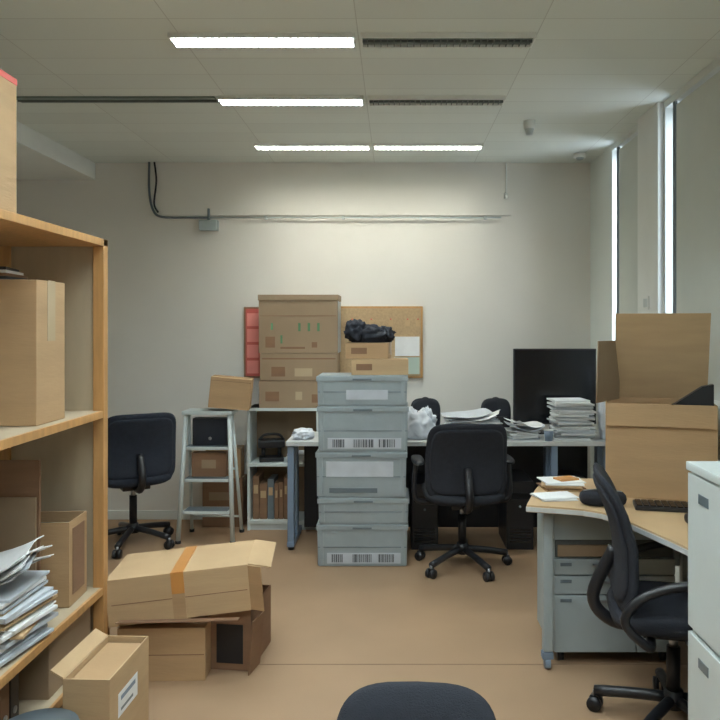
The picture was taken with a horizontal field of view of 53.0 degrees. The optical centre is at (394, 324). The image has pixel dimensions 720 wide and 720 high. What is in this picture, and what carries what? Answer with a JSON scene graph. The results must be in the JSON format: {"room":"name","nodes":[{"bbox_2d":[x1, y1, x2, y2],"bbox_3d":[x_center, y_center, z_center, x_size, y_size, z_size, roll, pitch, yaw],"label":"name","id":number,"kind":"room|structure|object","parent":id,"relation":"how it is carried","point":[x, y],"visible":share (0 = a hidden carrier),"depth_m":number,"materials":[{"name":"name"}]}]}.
{"room":"back office","nodes":[
{"label":"back office","id":0,"kind":"room"},
{"bbox_2d":[17,162,589,509],"bbox_3d":[-0.830,0.125,5.651,4.940,2.770,0.138,0,0,0],"label":"wall","id":1,"kind":"structure","parent":0,"point":[179,292],"depth_m":5.60,"materials":[{"name":"white paint"}]},
{"bbox_2d":[108,510,201,518],"bbox_3d":[-0.890,1.475,5.594,4.820,0.070,0.012,0,0,0],"label":"baseboard","id":2,"kind":"structure","parent":1,"relation":"attached to","point":[112,514],"depth_m":5.59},
{"bbox_2d":[244,307,259,377],"bbox_3d":[-0.975,0.135,5.582,0.390,0.550,0.025,0,0,0],"label":"board","id":3,"kind":"object","parent":1,"relation":"attached to","point":[251,314],"visible":0.33,"depth_m":5.57,"materials":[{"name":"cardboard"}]},
{"bbox_2d":[148,162,500,230],"bbox_3d":[-0.546,-0.996,5.570,2.731,0.531,0.060,0,0,0],"label":"conduit","id":4,"kind":"object","parent":1,"relation":"attached to","point":[204,225],"visible":1,"depth_m":5.56,"materials":[{"name":"grey plastic"}]},
{"bbox_2d":[340,306,422,377],"bbox_3d":[-0.122,0.133,5.577,0.675,0.555,0.035,0,0,0],"label":"cork board","id":5,"kind":"object","parent":1,"relation":"attached to","point":[407,321],"visible":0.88,"depth_m":5.57,"materials":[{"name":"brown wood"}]},
{"bbox_2d":[0,0,719,162],"bbox_3d":[-0.890,-1.310,2.000,5.060,0.100,7.440,0,0,0],"label":"ceiling","id":6,"kind":"structure","parent":0,"point":[592,69],"depth_m":3.56,"materials":[{"name":"paint"}]},
{"bbox_2d":[17,121,94,179],"bbox_3d":[-2.815,-1.195,2.000,0.970,0.130,7.200,0,0,0],"label":"ceiling soffit","id":7,"kind":"structure","parent":6,"relation":"attached to","point":[39,157],"depth_m":5.08,"materials":[{"name":"white paint"}]},
{"bbox_2d":[17,96,217,102],"bbox_3d":[-1.547,-1.252,4.010,1.105,0.016,0.090,0,0,0],"label":"slot vent","id":8,"kind":"object","parent":6,"relation":"attached to","point":[23,99],"depth_m":3.99,"materials":[{"name":"black metal"}]},
{"bbox_2d":[168,33,355,47],"bbox_3d":[-0.577,-1.249,3.160,0.805,0.022,0.116,0,0,0],"label":"ceiling light","id":9,"kind":"object","parent":6,"relation":"attached to","point":[179,40],"depth_m":3.15,"materials":[{"name":"white plastic"}]},
{"bbox_2d":[216,95,363,105],"bbox_3d":[-0.577,-1.249,4.010,0.805,0.022,0.116,0,0,0],"label":"ceiling light","id":10,"kind":"object","parent":6,"relation":"attached to","point":[224,100],"depth_m":4.00,"materials":[{"name":"white plastic"}]},
{"bbox_2d":[253,143,369,149],"bbox_3d":[-0.577,-1.249,5.040,0.805,0.022,0.116,0,0,0],"label":"ceiling light","id":11,"kind":"object","parent":6,"relation":"attached to","point":[258,146],"depth_m":5.03,"materials":[{"name":"white plastic"}]},
{"bbox_2d":[373,143,482,149],"bbox_3d":[0.230,-1.249,5.040,0.760,0.022,0.116,0,0,0],"label":"ceiling light","id":12,"kind":"object","parent":6,"relation":"attached to","point":[377,146],"depth_m":5.04,"materials":[{"name":"white plastic"}]},
{"bbox_2d":[368,95,505,105],"bbox_3d":[0.230,-1.249,4.010,0.760,0.022,0.116,0,0,0],"label":"ceiling light","id":13,"kind":"object","parent":6,"relation":"attached to","point":[373,100],"depth_m":4.01,"materials":[{"name":"grey metal"}]},
{"bbox_2d":[360,33,536,47],"bbox_3d":[0.230,-1.249,3.160,0.760,0.022,0.116,0,0,0],"label":"ceiling light","id":14,"kind":"object","parent":6,"relation":"attached to","point":[368,40],"depth_m":3.16,"materials":[{"name":"grey metal"}]},
{"bbox_2d":[504,163,507,198],"bbox_3d":[0.858,-1.115,5.575,0.028,0.270,0.028,0,0,0],"label":"hanging cable","id":15,"kind":"object","parent":6,"relation":"hanging from","point":[505,193],"visible":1,"depth_m":5.57,"materials":[{"name":"white plastic"}]},
{"bbox_2d":[524,120,534,135],"bbox_3d":[0.830,-1.218,4.450,0.070,0.085,0.070,0,0,0],"label":"sensor","id":16,"kind":"object","parent":6,"relation":"attached to","point":[529,125],"visible":1,"depth_m":4.43,"materials":[{"name":"white plastic"}]},
{"bbox_2d":[573,152,585,160],"bbox_3d":[1.360,-1.238,5.300,0.090,0.045,0.090,0,0,0],"label":"smoke detector","id":17,"kind":"object","parent":6,"relation":"attached to","point":[579,156],"visible":1,"depth_m":5.27,"materials":[{"name":"paint"}]},
{"bbox_2d":[60,519,687,719],"bbox_3d":[-0.890,1.560,2.000,5.060,0.100,7.440,0,0,0],"label":"floor","id":18,"kind":"structure","parent":0,"point":[320,614],"depth_m":3.41,"materials":[{"name":"beige plastic"}]},
{"bbox_2d":[8,708,79,719],"bbox_3d":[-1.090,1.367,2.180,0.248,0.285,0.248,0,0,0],"label":"chair","id":19,"kind":"object","parent":18,"relation":"on","point":[46,713],"visible":1,"depth_m":2.26,"materials":[{"name":"grey plastic"}]},
{"bbox_2d":[0,209,107,714],"bbox_3d":[-1.440,0.575,2.205,0.440,1.871,1.710,0,0,0],"label":"shelving unit","id":20,"kind":"object","parent":18,"relation":"on","point":[72,450],"visible":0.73,"depth_m":3.03,"materials":[{"name":"brown wood"}]},
{"bbox_2d":[0,69,16,212],"bbox_3d":[-1.430,-0.586,2.070,0.363,0.452,0.620,0,0,0],"label":"cardboard box","id":21,"kind":"object","parent":20,"relation":"on","point":[8,84],"visible":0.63,"depth_m":2.33,"materials":[{"name":"cardboard"}]},
{"bbox_2d":[0,673,18,719],"bbox_3d":[-1.434,1.254,2.196,0.292,0.220,0.551,0,0,0],"label":"binders","id":22,"kind":"object","parent":20,"relation":"on","point":[9,694],"visible":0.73,"depth_m":2.42,"materials":[{"name":"black plastic"}]},
{"bbox_2d":[0,460,40,570],"bbox_3d":[-1.510,0.808,2.755,0.300,0.580,0.021,0,0,0],"label":"cardboard sheet","id":23,"kind":"object","parent":20,"relation":"on","point":[20,480],"visible":0.64,"depth_m":2.75,"materials":[{"name":"brown cardboard"}]},
{"bbox_2d":[0,535,57,666],"bbox_3d":[-1.383,0.925,2.465,0.355,0.346,0.354,0,0,0],"label":"paper stack","id":24,"kind":"object","parent":20,"relation":"on","point":[27,605],"visible":1,"depth_m":2.44,"materials":[{"name":"paper"}]},
{"bbox_2d":[0,279,64,425],"bbox_3d":[-1.450,0.098,2.660,0.363,0.522,0.220,0,0,0],"label":"cardboard box","id":25,"kind":"object","parent":20,"relation":"on","point":[32,311],"visible":1,"depth_m":2.55,"materials":[{"name":"brown cardboard"}]},
{"bbox_2d":[0,266,27,278],"bbox_3d":[-1.500,-0.188,2.660,0.220,0.046,0.213,0,0,0],"label":"folders","id":26,"kind":"object","parent":25,"relation":"on","point":[5,272],"visible":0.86,"depth_m":2.62,"materials":[{"name":"white paper"}]},
{"bbox_2d":[19,607,89,699],"bbox_3d":[-1.430,1.254,2.800,0.340,0.221,0.360,0,0,0],"label":"cardboard box","id":27,"kind":"object","parent":20,"relation":"on","point":[36,681],"visible":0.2,"depth_m":2.63,"materials":[{"name":"brown cardboard"}]},
{"bbox_2d":[41,511,86,607],"bbox_3d":[-1.435,0.890,2.879,0.335,0.418,0.180,0,0,-3],"label":"cardboard box","id":28,"kind":"object","parent":20,"relation":"on","point":[66,531],"visible":0.58,"depth_m":2.80,"materials":[{"name":"brown cardboard"}]},
{"bbox_2d":[50,628,148,719],"bbox_3d":[-1.016,1.316,2.501,0.201,0.387,0.330,0,0,2],"label":"cardboard box","id":29,"kind":"object","parent":18,"relation":"on","point":[105,677],"visible":1,"depth_m":2.46,"materials":[{"name":"cardboard"}]},
{"bbox_2d":[108,412,175,558],"bbox_3d":[-1.807,1.045,4.949,0.617,0.930,0.632,0,0,-32],"label":"office chair","id":30,"kind":"object","parent":18,"relation":"on","point":[141,447],"visible":0.88,"depth_m":4.76,"materials":[{"name":"black fabric"}]},
{"bbox_2d":[117,615,210,680],"bbox_3d":[-0.995,1.397,3.219,0.373,0.227,0.341,0,0,-2],"label":"cardboard box","id":31,"kind":"object","parent":18,"relation":"on","point":[178,651],"visible":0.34,"depth_m":3.05,"materials":[{"name":"brown cardboard"}]},
{"bbox_2d":[107,539,275,627],"bbox_3d":[-0.899,1.157,3.229,0.696,0.252,0.432,0,0,-6],"label":"cardboard box","id":32,"kind":"object","parent":31,"relation":"on","point":[171,585],"visible":1,"depth_m":3.09,"materials":[{"name":"brown cardboard"}]},
{"bbox_2d":[175,408,243,543],"bbox_3d":[-1.306,1.056,5.114,0.421,0.912,0.328,0,0,2],"label":"step ladder","id":33,"kind":"object","parent":18,"relation":"on","point":[231,447],"visible":0.88,"depth_m":5.01,"materials":[{"name":"white metal"}]},
{"bbox_2d":[192,451,227,476],"bbox_3d":[-1.305,0.980,5.079,0.240,0.170,0.072,0,0,0],"label":"file box","id":34,"kind":"object","parent":33,"relation":"on","point":[204,463],"visible":0.96,"depth_m":5.04,"materials":[{"name":"cardboard"}]},
{"bbox_2d":[193,417,227,444],"bbox_3d":[-1.295,0.750,5.085,0.250,0.190,0.090,0,0,0],"label":"file box","id":35,"kind":"object","parent":33,"relation":"on","point":[206,430],"visible":0.93,"depth_m":5.04,"materials":[{"name":"black plastic"}]},
{"bbox_2d":[208,375,253,410],"bbox_3d":[-1.159,0.476,5.100,0.299,0.242,0.202,0,0,-7],"label":"cardboard box","id":36,"kind":"object","parent":33,"relation":"on","point":[226,392],"visible":1,"depth_m":5.00,"materials":[{"name":"brown cardboard"}]},
{"bbox_2d":[202,474,246,526],"bbox_3d":[-1.290,1.329,5.469,0.303,0.362,0.181,0,0,0],"label":"cardboard box","id":37,"kind":"object","parent":18,"relation":"on","point":[214,494],"visible":0.54,"depth_m":5.38,"materials":[{"name":"brown cardboard"}]},
{"bbox_2d":[206,445,243,477],"bbox_3d":[-1.290,1.037,5.475,0.263,0.222,0.170,0,0,-2],"label":"cardboard box","id":38,"kind":"object","parent":37,"relation":"on","point":[240,448],"visible":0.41,"depth_m":5.39,"materials":[{"name":"brown cardboard"}]},
{"bbox_2d":[209,584,270,675],"bbox_3d":[-0.688,1.375,3.272,0.230,0.270,0.352,0,0,7],"label":"cardboard box","id":39,"kind":"object","parent":18,"relation":"on","point":[239,645],"visible":0.78,"depth_m":3.15,"materials":[{"name":"brown cardboard"}]},
{"bbox_2d":[247,404,317,529],"bbox_3d":[-0.823,1.060,5.431,0.525,0.900,0.289,0,0,0],"label":"bookcase","id":40,"kind":"object","parent":18,"relation":"on","point":[260,421],"visible":0.45,"depth_m":5.57,"materials":[{"name":"white wood"}]},
{"bbox_2d":[253,471,286,518],"bbox_3d":[-0.907,1.281,5.439,0.296,0.316,0.202,0,0,0],"label":"binders","id":41,"kind":"object","parent":40,"relation":"in","point":[269,494],"visible":0.8,"depth_m":5.34,"materials":[{"name":"cardboard"}]},
{"bbox_2d":[258,433,284,461],"bbox_3d":[-0.930,0.912,5.420,0.200,0.215,0.140,0,0,-11],"label":"hole puncher","id":42,"kind":"object","parent":40,"relation":"in","point":[263,443],"visible":1,"depth_m":5.38,"materials":[{"name":"black plastic"}]},
{"bbox_2d":[259,380,317,407],"bbox_3d":[-0.711,0.509,5.419,0.578,0.202,0.271,0,0,0],"label":"cardboard box","id":43,"kind":"object","parent":40,"relation":"on","point":[272,393],"visible":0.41,"depth_m":5.28,"materials":[{"name":"brown cardboard"}]},
{"bbox_2d":[260,352,339,379],"bbox_3d":[-0.708,0.306,5.419,0.573,0.202,0.271,0,0,-1],"label":"cardboard box","id":44,"kind":"object","parent":43,"relation":"on","point":[273,366],"visible":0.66,"depth_m":5.28,"materials":[{"name":"brown cardboard"}]},
{"bbox_2d":[258,295,340,352],"bbox_3d":[-0.711,-0.009,5.418,0.592,0.428,0.277,0,0,0],"label":"cardboard box","id":45,"kind":"object","parent":44,"relation":"on","point":[287,323],"visible":1,"depth_m":5.28,"materials":[{"name":"brown cardboard"}]},
{"bbox_2d":[286,450,303,461],"bbox_3d":[-0.697,0.988,5.426,0.229,0.062,0.193,0,0,0],"label":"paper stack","id":46,"kind":"object","parent":40,"relation":"in","point":[301,452],"visible":0.32,"depth_m":5.35,"materials":[{"name":"white paper"}]},
{"bbox_2d":[316,520,407,565],"bbox_3d":[-0.205,1.378,4.644,0.575,0.264,0.303,0,0,0],"label":"crate","id":47,"kind":"object","parent":18,"relation":"on","point":[338,544],"visible":0.87,"depth_m":4.50,"materials":[{"name":"grey plastic"}]},
{"bbox_2d":[317,488,408,523],"bbox_3d":[-0.199,1.162,4.644,0.575,0.164,0.303,0,0,-1],"label":"crate","id":48,"kind":"object","parent":47,"relation":"on","point":[332,510],"visible":0.87,"depth_m":4.50,"materials":[{"name":"grey plastic"}]},
{"bbox_2d":[315,449,406,496],"bbox_3d":[-0.209,0.936,4.644,0.575,0.286,0.303,0,0,1],"label":"crate","id":49,"kind":"object","parent":48,"relation":"on","point":[339,474],"visible":0.76,"depth_m":4.50,"materials":[{"name":"grey plastic"}]},
{"bbox_2d":[317,402,408,451],"bbox_3d":[-0.202,0.650,4.644,0.575,0.286,0.303,0,0,0],"label":"crate","id":50,"kind":"object","parent":49,"relation":"on","point":[340,428],"visible":0.91,"depth_m":4.50,"materials":[{"name":"grey plastic"}]},
{"bbox_2d":[316,373,407,405],"bbox_3d":[-0.205,0.411,4.644,0.575,0.190,0.303,0,0,0],"label":"crate","id":51,"kind":"object","parent":50,"relation":"on","point":[334,389],"visible":0.95,"depth_m":4.50,"materials":[{"name":"grey plastic"}]},
{"bbox_2d":[351,358,407,374],"bbox_3d":[-0.100,0.265,4.649,0.363,0.102,0.221,0,0,-3],"label":"cardboard box","id":52,"kind":"object","parent":51,"relation":"on","point":[391,366],"visible":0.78,"depth_m":4.54,"materials":[{"name":"brown cardboard"}]},
{"bbox_2d":[346,342,390,358],"bbox_3d":[-0.170,0.163,4.649,0.273,0.102,0.201,0,0,5],"label":"cardboard box","id":53,"kind":"object","parent":52,"relation":"on","point":[354,350],"visible":0.94,"depth_m":4.55,"materials":[{"name":"brown cardboard"}]},
{"bbox_2d":[343,319,396,342],"bbox_3d":[-0.160,0.035,4.651,0.342,0.152,0.206,0,0,0],"label":"jacket","id":54,"kind":"object","parent":53,"relation":"on","point":[358,330],"visible":1,"depth_m":4.58,"materials":[{"name":"fabric"}]},
{"bbox_2d":[337,681,495,719],"bbox_3d":[0.036,1.204,1.558,0.616,0.612,0.632,0,0,2],"label":"office chair","id":55,"kind":"object","parent":18,"relation":"on","point":[404,700],"visible":1,"depth_m":1.77,"materials":[{"name":"black fabric"}]},
{"bbox_2d":[410,473,437,549],"bbox_3d":[0.200,1.290,5.029,0.180,0.440,0.393,0,0,0],"label":"computer tower","id":56,"kind":"object","parent":18,"relation":"on","point":[423,518],"visible":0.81,"depth_m":4.83,"materials":[{"name":"black plastic"}]},
{"bbox_2d":[286,432,604,549],"bbox_3d":[0.375,1.145,5.040,2.210,0.730,0.460,0,0,0],"label":"office desk","id":57,"kind":"object","parent":18,"relation":"on","point":[540,457],"visible":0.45,"depth_m":5.24,"materials":[{"name":"grey metal"}]},
{"bbox_2d":[291,428,314,439],"bbox_3d":[-0.629,0.741,4.948,0.157,0.076,0.180,0,0,0],"label":"plastic bag","id":58,"kind":"object","parent":57,"relation":"on","point":[300,433],"visible":1,"depth_m":4.89,"materials":[{"name":"white plastic"}]},
{"bbox_2d":[407,406,436,439],"bbox_3d":[0.166,0.666,4.979,0.274,0.226,0.237,0,0,0],"label":"plastic bag","id":59,"kind":"object","parent":57,"relation":"on","point":[421,422],"visible":0.8,"depth_m":4.90,"materials":[{"name":"white plastic"}]},
{"bbox_2d":[411,397,440,425],"bbox_3d":[0.220,0.650,5.218,0.220,0.259,0.064,0,0,0],"label":"office chair","id":60,"kind":"object","parent":57,"relation":"on","point":[419,403],"visible":0.47,"depth_m":5.19,"materials":[{"name":"black fabric"}]},
{"bbox_2d":[440,408,502,423],"bbox_3d":[0.526,0.679,4.973,0.425,0.201,0.326,0,0,0],"label":"paper stack","id":61,"kind":"object","parent":57,"relation":"on","point":[481,415],"visible":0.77,"depth_m":4.92,"materials":[{"name":"white paper"}]},
{"bbox_2d":[481,397,510,426],"bbox_3d":[0.730,0.650,5.218,0.220,0.259,0.064,0,0,0],"label":"office chair","id":62,"kind":"object","parent":57,"relation":"on","point":[493,404],"visible":0.62,"depth_m":5.19,"materials":[{"name":"black fabric"}]},
{"bbox_2d":[504,418,544,439],"bbox_3d":[0.882,0.709,4.962,0.264,0.140,0.243,0,0,-22],"label":"paper stack","id":63,"kind":"object","parent":57,"relation":"on","point":[529,430],"visible":0.96,"depth_m":4.90,"materials":[{"name":"white paper"}]},
{"bbox_2d":[543,429,553,440],"bbox_3d":[1.035,0.742,4.850,0.070,0.075,0.070,0,0,0],"label":"paper cup","id":64,"kind":"object","parent":57,"relation":"on","point":[548,433],"visible":1,"depth_m":4.83,"materials":[{"name":"blue paper"}]},
{"bbox_2d":[513,349,595,433],"bbox_3d":[1.145,0.474,5.200,0.590,0.610,0.120,0,0,0],"label":"computer monitor","id":65,"kind":"object","parent":57,"relation":"on","point":[539,375],"visible":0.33,"depth_m":5.15,"materials":[{"name":"black plastic"}]},
{"bbox_2d":[547,397,597,440],"bbox_3d":[1.218,0.645,4.949,0.319,0.268,0.253,0,0,0],"label":"paper stack","id":66,"kind":"object","parent":57,"relation":"on","point":[569,418],"visible":0.94,"depth_m":4.86,"materials":[{"name":"white paper"}]},
{"bbox_2d":[597,402,604,439],"bbox_3d":[1.429,0.526,4.929,0.079,0.507,0.137,0,0,0],"label":"plastic bag","id":67,"kind":"object","parent":57,"relation":"on","point":[601,406],"visible":0.37,"depth_m":4.90,"materials":[{"name":"white plastic"}]},
{"bbox_2d":[411,424,514,581],"bbox_3d":[0.420,1.045,4.501,0.636,0.930,0.629,0,0,-3],"label":"office chair","id":68,"kind":"object","parent":18,"relation":"on","point":[468,468],"visible":1,"depth_m":4.29,"materials":[{"name":"black fabric"}]},
{"bbox_2d":[259,664,687,664],"bbox_3d":[0.000,1.510,3.204,3.000,0.001,0.008,0,0,0],"label":"trim","id":69,"kind":"structure","parent":18,"relation":"on","point":[259,664],"depth_m":3.20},
{"bbox_2d":[498,470,532,549],"bbox_3d":[0.840,1.280,5.029,0.180,0.460,0.393,0,0,0],"label":"computer tower","id":70,"kind":"object","parent":18,"relation":"on","point":[515,524],"visible":0.83,"depth_m":4.83,"materials":[{"name":"black plastic"}]},
{"bbox_2d":[558,470,584,477],"bbox_3d":[1.220,1.280,5.029,0.180,0.460,0.393,0,0,0],"label":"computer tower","id":71,"kind":"object","parent":18,"relation":"on","point":[575,473],"visible":0.05,"depth_m":5.09,"materials":[{"name":"black plastic"}]},
{"bbox_2d":[537,513,674,659],"bbox_3d":[0.978,1.167,3.376,0.545,0.685,0.388,0,0,0],"label":"drawer unit","id":72,"kind":"object","parent":18,"relation":"on","point":[579,542],"visible":0.36,"depth_m":3.20,"materials":[{"name":"paint"}]},
{"bbox_2d":[526,478,687,668],"bbox_3d":[1.036,1.145,3.018,0.938,0.730,1.283,0,0,0],"label":"desk","id":73,"kind":"object","parent":18,"relation":"on","point":[670,529],"visible":0.37,"depth_m":3.13,"materials":[{"name":"brown wood"}]},
{"bbox_2d":[530,491,578,501],"bbox_3d":[0.724,0.774,3.247,0.188,0.012,0.160,0,0,-17],"label":"paper stack","id":74,"kind":"object","parent":73,"relation":"on","point":[558,495],"visible":1,"depth_m":3.22,"materials":[{"name":"white paper"}]},
{"bbox_2d":[536,476,585,491],"bbox_3d":[0.795,0.755,3.446,0.217,0.047,0.203,0,0,0],"label":"paper stack","id":75,"kind":"object","parent":73,"relation":"on","point":[553,483],"visible":0.95,"depth_m":3.38,"materials":[{"name":"paper"}]},
{"bbox_2d":[579,489,626,505],"bbox_3d":[0.900,0.745,3.120,0.200,0.068,0.090,0,0,9],"label":"pouch","id":76,"kind":"object","parent":73,"relation":"on","point":[591,497],"visible":0.53,"depth_m":3.09,"materials":[{"name":"fabric"}]},
{"bbox_2d":[596,313,717,500],"bbox_3d":[1.204,0.362,3.358,0.515,0.834,0.315,0,0,16],"label":"cardboard box","id":77,"kind":"object","parent":73,"relation":"on","point":[661,413],"visible":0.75,"depth_m":3.27,"materials":[{"name":"brown cardboard"}]},
{"bbox_2d":[633,499,687,512],"bbox_3d":[1.190,0.768,3.050,0.340,0.023,0.120,0,0,13],"label":"keyboard","id":78,"kind":"object","parent":73,"relation":"on","point":[643,504],"visible":0.67,"depth_m":3.02,"materials":[{"name":"black plastic"}]},
{"bbox_2d":[684,513,687,522],"bbox_3d":[1.170,0.759,2.820,0.060,0.040,0.100,0,0,0],"label":"computer mouse","id":79,"kind":"object","parent":73,"relation":"on","point":[686,514],"visible":0.16,"depth_m":2.83,"materials":[{"name":"black plastic"}]},
{"bbox_2d":[586,462,692,719],"bbox_3d":[1.043,1.028,2.713,0.630,0.965,0.596,0,0,11],"label":"office chair","id":80,"kind":"object","parent":18,"relation":"on","point":[652,610],"visible":0.84,"depth_m":2.61,"materials":[{"name":"black plastic"}]},
{"bbox_2d":[686,461,719,719],"bbox_3d":[1.178,0.975,1.890,0.490,1.070,0.888,0,0,0],"label":"base cabinet","id":81,"kind":"object","parent":18,"relation":"on","point":[704,476],"visible":1,"depth_m":2.21,"materials":[{"name":"white metal"}]},
{"bbox_2d":[590,56,719,582],"bbox_3d":[1.580,0.125,2.000,0.120,2.770,7.200,0,0,0],"label":"wall","id":82,"kind":"structure","parent":0,"point":[603,170],"depth_m":5.08,"materials":[{"name":"white paint"}]},
{"bbox_2d":[617,147,619,313],"bbox_3d":[1.581,-0.415,4.735,0.118,1.610,0.610,0,0,0],"label":"window","id":83,"kind":"structure","parent":82,"relation":"in","point":[618,148],"depth_m":4.93,"materials":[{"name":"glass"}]},
{"bbox_2d":[619,135,637,313],"bbox_3d":[1.552,-0.407,4.680,0.047,1.585,0.480,0,0,0],"label":"roller blind","id":84,"kind":"object","parent":82,"relation":"attached to","point":[628,154],"visible":0.52,"depth_m":4.72,"materials":[{"name":"white fabric"}]},
{"bbox_2d":[643,296,648,309],"bbox_3d":[1.478,-0.130,4.240,0.012,0.080,0.080,0,0,0],"label":"light switch","id":85,"kind":"object","parent":82,"relation":"attached to","point":[645,298],"visible":1,"depth_m":4.23,"materials":[{"name":"white plastic"}]},
{"bbox_2d":[638,102,663,312],"bbox_3d":[1.502,0.125,4.240,0.035,2.770,0.340,0,0,0],"label":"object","id":86,"kind":"structure","parent":82,"relation":"attached to","point":[651,123],"depth_m":4.18,"materials":[{"name":"white paint"}]},
{"bbox_2d":[673,101,676,312],"bbox_3d":[1.581,-0.415,3.325,0.118,1.610,1.450,0,0,0],"label":"window","id":87,"kind":"structure","parent":82,"relation":"in","point":[674,102],"depth_m":3.92,"materials":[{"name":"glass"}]},
{"bbox_2d":[676,71,719,406],"bbox_3d":[1.552,-0.407,3.265,0.047,1.585,1.310,0,0,0],"label":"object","id":88,"kind":"structure","parent":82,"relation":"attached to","point":[698,113],"depth_m":3.61,"materials":[{"name":"white paint"}]}
]}

